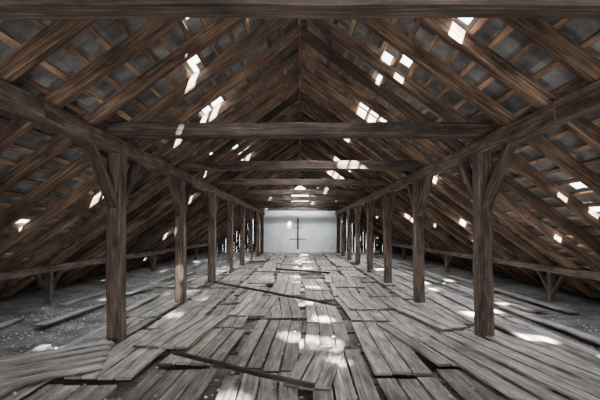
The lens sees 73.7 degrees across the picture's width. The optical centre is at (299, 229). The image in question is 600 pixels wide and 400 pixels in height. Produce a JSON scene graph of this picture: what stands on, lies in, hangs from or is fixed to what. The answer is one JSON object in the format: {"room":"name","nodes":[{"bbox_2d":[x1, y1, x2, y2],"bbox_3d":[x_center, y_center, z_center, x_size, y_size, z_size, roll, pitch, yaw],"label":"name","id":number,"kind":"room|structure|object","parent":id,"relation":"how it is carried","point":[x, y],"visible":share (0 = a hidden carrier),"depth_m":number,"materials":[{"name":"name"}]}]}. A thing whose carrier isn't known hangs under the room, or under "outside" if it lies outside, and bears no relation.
{"room":"attic","nodes":[
{"label":"attic","id":0,"kind":"room"},
{"bbox_2d":[0,18,599,294],"bbox_3d":[0.000,-0.920,13.195,14.226,5.192,32.450,0,0,0],"label":"ceiling","id":1,"kind":"structure","parent":0,"point":[578,30],"depth_m":5.56,"materials":[{"name":"grey tile"}]},
{"bbox_2d":[0,251,599,399],"bbox_3d":[0.000,1.552,13.000,14.200,0.235,32.000,0,0,0],"label":"floor","id":2,"kind":"structure","parent":0,"point":[24,303],"depth_m":7.91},
{"bbox_2d":[33,270,62,303],"bbox_3d":[-5.551,1.273,8.840,0.132,0.755,0.949,0,0,0],"label":"post","id":3,"kind":"object","parent":2,"relation":"on","point":[48,286],"visible":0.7,"depth_m":8.78,"materials":[{"name":"brown wood"}]},
{"bbox_2d":[147,254,157,271],"bbox_3d":[-5.552,1.272,15.080,0.134,0.756,0.947,0,0,0],"label":"post","id":4,"kind":"object","parent":2,"relation":"on","point":[152,259],"visible":0.73,"depth_m":15.02,"materials":[{"name":"brown wood"}]},
{"bbox_2d":[193,247,198,259],"bbox_3d":[-5.551,1.273,21.322,0.131,0.753,0.956,0,0,0],"label":"post","id":5,"kind":"object","parent":2,"relation":"on","point":[195,250],"visible":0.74,"depth_m":21.25,"materials":[{"name":"brown wood"}]},
{"bbox_2d":[207,186,383,251],"bbox_3d":[-0.001,-0.819,28.542,13.790,5.096,0.171,0,0,0],"label":"rafters","id":6,"kind":"object","parent":2,"relation":"on","point":[296,186],"visible":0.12,"depth_m":28.47,"materials":[{"name":"brown wood"}]},
{"bbox_2d":[102,139,495,274],"bbox_3d":[0.002,-0.817,13.691,13.792,5.096,0.136,0,0,0],"label":"rafters","id":7,"kind":"object","parent":2,"relation":"on","point":[317,146],"visible":0.38,"depth_m":13.63,"materials":[{"name":"brown wood"}]},
{"bbox_2d":[55,103,543,286],"bbox_3d":[0.000,-0.820,10.613,13.798,5.088,0.170,0,0,0],"label":"rafters","id":8,"kind":"object","parent":2,"relation":"on","point":[295,108],"visible":0.51,"depth_m":10.55,"materials":[{"name":"brown wood"}]},
{"bbox_2d":[61,111,537,283],"bbox_3d":[0.001,-0.819,11.365,13.791,5.097,0.159,0,0,0],"label":"rafters","id":9,"kind":"object","parent":2,"relation":"on","point":[294,117],"visible":0.49,"depth_m":11.30,"materials":[{"name":"brown wood"}]},
{"bbox_2d":[0,241,223,280],"bbox_3d":[-5.550,0.860,13.000,0.146,0.165,32.040,0,0,0],"label":"beam","id":10,"kind":"structure","parent":9,"relation":"attached to","point":[18,273],"depth_m":9.45,"materials":[{"name":"brown wood"}]},
{"bbox_2d":[126,139,472,266],"bbox_3d":[0.002,-0.817,14.476,13.796,5.091,0.150,0,0,0],"label":"rafters","id":11,"kind":"object","parent":2,"relation":"on","point":[296,141],"visible":0.4,"depth_m":14.42,"materials":[{"name":"brown wood"}]},
{"bbox_2d":[126,143,472,269],"bbox_3d":[-0.001,-0.819,15.238,13.790,5.095,0.159,0,0,0],"label":"rafters","id":12,"kind":"object","parent":2,"relation":"on","point":[303,146],"visible":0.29,"depth_m":15.19,"materials":[{"name":"brown wood"}]},
{"bbox_2d":[148,155,450,264],"bbox_3d":[-0.001,-0.820,17.592,13.798,5.086,0.134,0,0,0],"label":"rafters","id":13,"kind":"object","parent":2,"relation":"on","point":[297,157],"visible":0.23,"depth_m":17.54,"materials":[{"name":"brown wood"}]},
{"bbox_2d":[0,18,599,195],"bbox_3d":[0.003,-0.817,5.064,13.792,5.093,0.143,0,0,0],"label":"rafters","id":14,"kind":"object","parent":2,"relation":"on","point":[218,28],"visible":0.87,"depth_m":5.01,"materials":[{"name":"brown wood"}]},
{"bbox_2d":[0,18,599,231],"bbox_3d":[0.003,-0.819,5.894,13.793,5.097,0.132,0,0,0],"label":"rafters","id":15,"kind":"object","parent":2,"relation":"on","point":[271,26],"visible":0.77,"depth_m":5.84,"materials":[{"name":"brown wood"}]},
{"bbox_2d":[0,18,599,152],"bbox_3d":[-0.001,-0.820,4.308,13.792,5.095,0.138,0,0,0],"label":"rafters","id":16,"kind":"object","parent":2,"relation":"on","point":[446,29],"visible":0.75,"depth_m":4.25,"materials":[{"name":"brown wood"}]},
{"bbox_2d":[0,27,599,256],"bbox_3d":[0.000,-0.823,6.690,13.801,5.088,0.171,0,0,0],"label":"rafters","id":17,"kind":"object","parent":2,"relation":"on","point":[292,37],"visible":0.81,"depth_m":6.62,"materials":[{"name":"brown wood"}]},
{"bbox_2d":[0,48,599,272],"bbox_3d":[0.002,-0.819,7.406,13.794,5.095,0.172,0,0,0],"label":"rafters","id":18,"kind":"object","parent":2,"relation":"on","point":[337,79],"visible":0.72,"depth_m":7.37,"materials":[{"name":"brown wood"}]},
{"bbox_2d":[0,66,599,292],"bbox_3d":[0.002,-0.819,8.239,13.794,5.097,0.145,0,0,0],"label":"rafters","id":19,"kind":"object","parent":2,"relation":"on","point":[293,74],"visible":0.81,"depth_m":8.18,"materials":[{"name":"brown wood"}]},
{"bbox_2d":[0,18,599,83],"bbox_3d":[0.002,-0.821,3.562,13.795,5.095,0.154,0,0,0],"label":"rafters","id":20,"kind":"object","parent":2,"relation":"on","point":[59,33],"visible":0.78,"depth_m":3.50,"materials":[{"name":"brown wood"}]},
{"bbox_2d":[0,80,599,297],"bbox_3d":[0.000,-0.820,8.993,13.790,5.096,0.152,0,0,0],"label":"rafters","id":21,"kind":"object","parent":2,"relation":"on","point":[294,86],"visible":0.72,"depth_m":8.94,"materials":[{"name":"brown wood"}]},
{"bbox_2d":[90,139,509,277],"bbox_3d":[0.002,-0.821,12.884,13.793,5.096,0.157,0,0,0],"label":"rafters","id":22,"kind":"object","parent":2,"relation":"on","point":[279,142],"visible":0.43,"depth_m":12.82,"materials":[{"name":"brown wood"}]},
{"bbox_2d":[141,151,458,266],"bbox_3d":[0.000,-0.818,16.811,13.795,5.085,0.164,0,0,0],"label":"rafters","id":23,"kind":"object","parent":2,"relation":"on","point":[301,152],"visible":0.27,"depth_m":16.75,"materials":[{"name":"brown wood"}]},
{"bbox_2d":[156,159,443,262],"bbox_3d":[0.000,-0.818,18.336,13.790,5.091,0.139,0,0,0],"label":"rafters","id":24,"kind":"object","parent":2,"relation":"on","point":[280,172],"visible":0.23,"depth_m":18.29,"materials":[{"name":"brown wood"}]},
{"bbox_2d":[160,171,439,261],"bbox_3d":[0.001,-0.818,19.110,13.787,5.096,0.142,0,0,0],"label":"rafters","id":25,"kind":"object","parent":2,"relation":"on","point":[285,172],"visible":0.24,"depth_m":19.05,"materials":[{"name":"brown wood"}]},
{"bbox_2d":[167,171,432,260],"bbox_3d":[0.002,-0.820,19.949,13.795,5.093,0.163,0,0,0],"label":"rafters","id":26,"kind":"object","parent":2,"relation":"on","point":[310,172],"visible":0.28,"depth_m":19.89,"materials":[{"name":"brown wood"}]},
{"bbox_2d":[298,19,301,174],"bbox_3d":[0.000,-3.180,13.000,0.062,0.173,32.000,0,0,0],"label":"ridge beam","id":27,"kind":"structure","parent":26,"relation":"attached to","point":[299,20],"depth_m":7.77,"materials":[{"name":"brown wood"}]},
{"bbox_2d":[376,241,599,280],"bbox_3d":[5.550,0.860,13.000,0.146,0.167,32.040,0,0,0],"label":"beam","id":28,"kind":"structure","parent":26,"relation":"attached to","point":[586,274],"depth_m":9.48,"materials":[{"name":"brown wood"}]},
{"bbox_2d":[172,171,427,258],"bbox_3d":[0.000,-0.818,20.675,13.789,5.098,0.135,0,0,0],"label":"rafters","id":29,"kind":"object","parent":2,"relation":"on","point":[292,172],"visible":0.27,"depth_m":20.62,"materials":[{"name":"brown wood"}]},
{"bbox_2d":[187,171,412,253],"bbox_3d":[0.001,-0.819,22.291,13.789,5.097,0.134,0,0,0],"label":"rafters","id":30,"kind":"object","parent":2,"relation":"on","point":[297,173],"visible":0.19,"depth_m":22.23,"materials":[{"name":"brown wood"}]},
{"bbox_2d":[187,174,412,255],"bbox_3d":[-0.002,-0.818,23.073,13.791,5.096,0.157,0,0,0],"label":"rafters","id":31,"kind":"object","parent":2,"relation":"on","point":[374,227],"visible":0.2,"depth_m":23.00,"materials":[{"name":"brown wood"}]},
{"bbox_2d":[198,178,401,252],"bbox_3d":[-0.001,-0.819,25.403,13.790,5.096,0.165,0,0,0],"label":"rafters","id":32,"kind":"object","parent":2,"relation":"on","point":[299,178],"visible":0.23,"depth_m":25.34,"materials":[{"name":"brown wood"}]},
{"bbox_2d":[192,177,407,254],"bbox_3d":[-0.001,-0.819,24.573,13.796,5.089,0.149,0,0,0],"label":"rafters","id":33,"kind":"object","parent":2,"relation":"on","point":[299,177],"visible":0.13,"depth_m":24.52,"materials":[{"name":"brown wood"}]},
{"bbox_2d":[199,186,400,252],"bbox_3d":[0.001,-0.820,26.151,13.798,5.089,0.170,0,0,0],"label":"rafters","id":34,"kind":"object","parent":2,"relation":"on","point":[291,186],"visible":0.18,"depth_m":26.09,"materials":[{"name":"brown wood"}]},
{"bbox_2d":[205,186,394,251],"bbox_3d":[-0.003,-0.820,27.711,13.794,5.097,0.149,0,0,0],"label":"rafters","id":35,"kind":"object","parent":2,"relation":"on","point":[295,186],"visible":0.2,"depth_m":27.65,"materials":[{"name":"brown wood"}]},
{"bbox_2d":[0,252,599,399],"bbox_3d":[0.073,1.585,12.837,10.965,0.211,32.128,0,0,0],"label":"floorboards","id":36,"kind":"object","parent":2,"relation":"on","point":[569,368],"visible":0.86,"depth_m":5.29,"materials":[{"name":"grey wood"}]},
{"bbox_2d":[82,143,141,343],"bbox_3d":[-2.619,0.223,5.720,0.232,2.795,1.632,0,0,0],"label":"timber post","id":37,"kind":"object","parent":36,"relation":"on","point":[115,182],"visible":0.84,"depth_m":5.62,"materials":[{"name":"brown wood"}]},
{"bbox_2d":[166,176,193,303],"bbox_3d":[-2.646,0.224,8.842,0.237,2.795,1.636,0,0,0],"label":"timber post","id":38,"kind":"object","parent":36,"relation":"on","point":[181,195],"visible":0.88,"depth_m":8.74,"materials":[{"name":"brown wood"}]},
{"bbox_2d":[204,191,218,284],"bbox_3d":[-2.627,0.223,11.960,0.229,2.796,1.630,0,0,0],"label":"timber post","id":39,"kind":"object","parent":36,"relation":"on","point":[211,200],"visible":0.86,"depth_m":11.86,"materials":[{"name":"brown wood"}]},
{"bbox_2d":[0,78,264,214],"bbox_3d":[-2.630,-1.191,13.000,0.209,0.240,32.040,0,0,0],"label":"beam","id":40,"kind":"structure","parent":39,"relation":"on","point":[14,100],"depth_m":4.67,"materials":[{"name":"brown wood"}]},
{"bbox_2d":[175,160,423,170],"bbox_3d":[0.000,-1.420,8.842,5.500,0.212,0.211,0,0,0],"label":"tie beam","id":41,"kind":"structure","parent":40,"relation":"on","point":[352,165],"depth_m":8.74,"materials":[{"name":"brown wood"}]},
{"bbox_2d":[262,208,337,210],"bbox_3d":[0.000,-1.421,27.560,5.500,0.213,0.213,0,0,0],"label":"tie beam","id":42,"kind":"structure","parent":40,"relation":"on","point":[264,209],"depth_m":27.46,"materials":[{"name":"brown wood"}]},
{"bbox_2d":[229,189,370,194],"bbox_3d":[0.000,-1.421,15.081,5.500,0.213,0.213,0,0,0],"label":"tie beam","id":43,"kind":"structure","parent":40,"relation":"on","point":[291,191],"depth_m":14.98,"materials":[{"name":"brown wood"}]},
{"bbox_2d":[242,196,357,200],"bbox_3d":[0.000,-1.420,18.201,5.500,0.213,0.217,0,0,0],"label":"tie beam","id":44,"kind":"structure","parent":40,"relation":"on","point":[267,198],"depth_m":18.10,"materials":[{"name":"brown wood"}]},
{"bbox_2d":[225,200,234,272],"bbox_3d":[-2.643,0.223,15.082,0.235,2.795,1.637,0,0,0],"label":"timber post","id":45,"kind":"object","parent":36,"relation":"on","point":[230,205],"visible":0.91,"depth_m":14.98,"materials":[{"name":"brown wood"}]},
{"bbox_2d":[238,205,245,265],"bbox_3d":[-2.626,0.223,18.199,0.222,2.795,1.634,0,0,0],"label":"timber post","id":46,"kind":"object","parent":36,"relation":"on","point":[242,209],"visible":0.88,"depth_m":18.10,"materials":[{"name":"brown wood"}]},
{"bbox_2d":[172,350,313,388],"bbox_3d":[-0.690,1.455,4.236,1.920,0.056,0.060,0,0,33],"label":"batten","id":47,"kind":"object","parent":36,"relation":"on","point":[279,378],"visible":1,"depth_m":4.12,"materials":[{"name":"brown wood"}]},
{"bbox_2d":[247,209,253,260],"bbox_3d":[-2.637,0.223,21.318,0.233,2.795,1.636,0,0,0],"label":"timber post","id":48,"kind":"object","parent":36,"relation":"on","point":[250,212],"visible":0.87,"depth_m":21.22,"materials":[{"name":"brown wood"}]},
{"bbox_2d":[254,212,258,256],"bbox_3d":[-2.620,0.223,24.440,0.226,2.794,1.634,0,0,0],"label":"timber post","id":49,"kind":"object","parent":36,"relation":"on","point":[256,213],"visible":0.93,"depth_m":24.33,"materials":[{"name":"brown wood"}]},
{"bbox_2d":[260,214,263,252],"bbox_3d":[-2.619,0.224,27.559,0.234,2.794,1.637,0,0,0],"label":"timber post","id":50,"kind":"object","parent":36,"relation":"on","point":[261,215],"visible":0.86,"depth_m":27.46,"materials":[{"name":"brown wood"}]},
{"bbox_2d":[213,281,335,305],"bbox_3d":[-0.860,1.454,9.500,0.067,0.059,4.588,0,0,-42],"label":"batten","id":51,"kind":"object","parent":36,"relation":"on","point":[217,282],"visible":1,"depth_m":9.02,"materials":[{"name":"wood"}]},
{"bbox_2d":[0,252,596,399],"bbox_3d":[-0.017,1.566,15.477,10.664,0.129,25.114,0,0,0],"label":"chips","id":52,"kind":"object","parent":36,"relation":"on","point":[282,353],"visible":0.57,"depth_m":6.85,"materials":[{"name":"grey wood"}]},
{"bbox_2d":[275,268,329,273],"bbox_3d":[0.050,1.456,14.300,2.360,0.068,0.079,0,0,36],"label":"batten","id":53,"kind":"object","parent":36,"relation":"on","point":[275,268],"visible":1,"depth_m":14.20,"materials":[{"name":"wood"}]},
{"bbox_2d":[336,214,339,252],"bbox_3d":[2.643,0.224,27.560,0.237,2.794,1.634,0,0,0],"label":"timber post","id":54,"kind":"object","parent":36,"relation":"on","point":[337,215],"visible":0.86,"depth_m":27.46,"materials":[{"name":"brown wood"}]},
{"bbox_2d":[341,212,345,255],"bbox_3d":[2.644,0.223,24.441,0.231,2.795,1.634,0,0,0],"label":"timber post","id":55,"kind":"object","parent":36,"relation":"on","point":[342,213],"visible":0.88,"depth_m":24.33,"materials":[{"name":"brown wood"}]},
{"bbox_2d":[346,209,351,259],"bbox_3d":[2.639,0.223,21.323,0.234,2.796,1.635,0,0,0],"label":"timber post","id":56,"kind":"object","parent":36,"relation":"on","point":[349,212],"visible":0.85,"depth_m":21.22,"materials":[{"name":"brown wood"}]},
{"bbox_2d":[335,78,599,214],"bbox_3d":[2.630,-1.190,13.000,0.209,0.239,32.040,0,0,0],"label":"beam","id":57,"kind":"structure","parent":56,"relation":"on","point":[584,101],"depth_m":4.67,"materials":[{"name":"brown wood"}]},
{"bbox_2d":[257,205,342,208],"bbox_3d":[0.000,-1.420,24.440,5.500,0.215,0.218,0,0,0],"label":"tie beam","id":58,"kind":"structure","parent":57,"relation":"on","point":[260,206],"depth_m":24.34,"materials":[{"name":"brown wood"}]},
{"bbox_2d":[0,0,599,19],"bbox_3d":[0.000,-1.420,2.421,5.500,0.213,0.213,0,0,0],"label":"tie beam","id":59,"kind":"structure","parent":57,"relation":"on","point":[9,9],"depth_m":2.39,"materials":[{"name":"brown wood"}]},
{"bbox_2d":[104,122,495,138],"bbox_3d":[0.000,-1.421,5.719,5.500,0.214,0.214,0,0,0],"label":"tie beam","id":60,"kind":"structure","parent":57,"relation":"on","point":[122,130],"depth_m":5.62,"materials":[{"name":"brown wood"}]},
{"bbox_2d":[209,179,390,185],"bbox_3d":[0.000,-1.420,11.960,5.500,0.213,0.214,0,0,0],"label":"tie beam","id":61,"kind":"structure","parent":57,"relation":"on","point":[217,182],"depth_m":11.86,"materials":[{"name":"brown wood"}]},
{"bbox_2d":[250,201,349,204],"bbox_3d":[0.000,-1.421,21.319,5.500,0.213,0.216,0,0,0],"label":"tie beam","id":62,"kind":"structure","parent":57,"relation":"on","point":[254,202],"depth_m":21.22,"materials":[{"name":"brown wood"}]},
{"bbox_2d":[365,200,374,272],"bbox_3d":[2.641,0.224,15.079,0.228,2.794,1.636,0,0,0],"label":"timber post","id":63,"kind":"object","parent":36,"relation":"on","point":[369,206],"visible":0.92,"depth_m":14.98,"materials":[{"name":"brown wood"}]},
{"bbox_2d":[380,191,396,282],"bbox_3d":[2.618,0.225,11.960,0.228,2.792,1.640,0,0,0],"label":"timber post","id":64,"kind":"object","parent":36,"relation":"on","point":[388,199],"visible":0.93,"depth_m":11.86,"materials":[{"name":"brown wood"}]},
{"bbox_2d":[407,176,433,302],"bbox_3d":[2.624,0.223,8.840,0.231,2.795,1.633,0,0,0],"label":"timber post","id":65,"kind":"object","parent":36,"relation":"on","point":[419,191],"visible":0.88,"depth_m":8.74,"materials":[{"name":"brown wood"}]},
{"bbox_2d":[458,142,518,340],"bbox_3d":[2.614,0.223,5.720,0.251,2.796,1.633,0,0,0],"label":"timber post","id":66,"kind":"object","parent":36,"relation":"on","point":[483,185],"visible":0.87,"depth_m":5.61,"materials":[{"name":"brown wood"}]},
{"bbox_2d":[77,119,523,280],"bbox_3d":[0.000,-0.816,12.089,13.788,5.091,0.155,0,0,0],"label":"rafters","id":67,"kind":"object","parent":2,"relation":"on","point":[270,142],"visible":0.45,"depth_m":12.03,"materials":[{"name":"brown wood"}]},
{"bbox_2d":[133,147,467,267],"bbox_3d":[-0.001,-0.817,16.017,13.791,5.096,0.143,0,0,0],"label":"rafters","id":68,"kind":"object","parent":2,"relation":"on","point":[308,154],"visible":0.29,"depth_m":15.97,"materials":[{"name":"brown wood"}]},
{"bbox_2d":[190,175,411,255],"bbox_3d":[0.001,-0.818,23.863,13.791,5.092,0.162,0,0,0],"label":"rafters","id":69,"kind":"object","parent":2,"relation":"on","point":[299,175],"visible":0.2,"depth_m":23.80,"materials":[{"name":"brown wood"}]},
{"bbox_2d":[203,186,398,252],"bbox_3d":[0.002,-0.820,26.951,13.796,5.093,0.133,0,0,0],"label":"rafters","id":70,"kind":"object","parent":2,"relation":"on","point":[293,186],"visible":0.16,"depth_m":26.89,"materials":[{"name":"brown wood"}]},
{"bbox_2d":[23,92,579,292],"bbox_3d":[-0.001,-0.818,9.750,13.791,5.091,0.132,0,0,0],"label":"rafters","id":71,"kind":"object","parent":2,"relation":"on","point":[268,117],"visible":0.64,"depth_m":9.69,"materials":[{"name":"brown wood"}]},
{"bbox_2d":[187,171,424,258],"bbox_3d":[0.000,-0.820,21.457,13.789,5.098,0.149,0,0,0],"label":"rafters","id":72,"kind":"object","parent":2,"relation":"on","point":[295,172],"visible":0.25,"depth_m":21.41,"materials":[{"name":"brown wood"}]},
{"bbox_2d":[354,205,361,265],"bbox_3d":[2.632,0.224,18.200,0.222,2.793,1.635,0,0,0],"label":"timber post","id":73,"kind":"object","parent":2,"relation":"on","point":[357,209],"visible":0.93,"depth_m":18.10,"materials":[{"name":"brown wood"}]},
{"bbox_2d":[401,247,406,259],"bbox_3d":[5.549,1.274,21.319,0.140,0.752,0.957,0,0,0],"label":"post","id":74,"kind":"object","parent":2,"relation":"on","point":[404,250],"visible":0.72,"depth_m":21.26,"materials":[{"name":"brown wood"}]},
{"bbox_2d":[442,254,452,271],"bbox_3d":[5.554,1.273,15.081,0.132,0.754,0.952,0,0,0],"label":"post","id":75,"kind":"object","parent":2,"relation":"on","point":[447,259],"visible":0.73,"depth_m":15.02,"materials":[{"name":"brown wood"}]},
{"bbox_2d":[537,270,565,301],"bbox_3d":[5.549,1.275,8.840,0.139,0.750,0.960,0,0,0],"label":"post","id":76,"kind":"object","parent":2,"relation":"on","point":[551,286],"visible":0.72,"depth_m":8.77,"materials":[{"name":"brown wood"}]},
{"bbox_2d":[259,195,340,252],"bbox_3d":[0.000,-0.600,28.930,6.300,4.600,0.200,0,0,0],"label":"wall","id":77,"kind":"structure","parent":0,"point":[317,229],"depth_m":28.83,"materials":[{"name":"white paint"}]},
{"bbox_2d":[297,218,298,248],"bbox_3d":[-0.150,0.275,28.758,1.200,2.250,0.095,0,0,0],"label":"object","id":78,"kind":"structure","parent":77,"relation":"attached to","point":[297,218],"depth_m":28.73,"materials":[{"name":"metal"}]},
{"bbox_2d":[216,214,383,252],"bbox_3d":[-0.002,-0.648,29.080,13.989,4.696,0.042,0,0,0],"label":"wall back boarding","id":79,"kind":"object","parent":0,"point":[363,244],"depth_m":29.07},
{"bbox_3d":[0.000,-0.820,1.152,13.795,5.094,0.165,0,0,0],"label":"rafters","id":80,"kind":"object","parent":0,"visible":0},
{"bbox_2d":[0,18,599,293],"bbox_3d":[-0.005,-0.909,13.001,13.808,4.981,32.006,0,0,0],"label":"batten","id":81,"kind":"object","parent":80,"relation":"attached to","point":[37,23],"visible":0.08,"depth_m":5.55,"materials":[{"name":"brown wood"}]}
]}

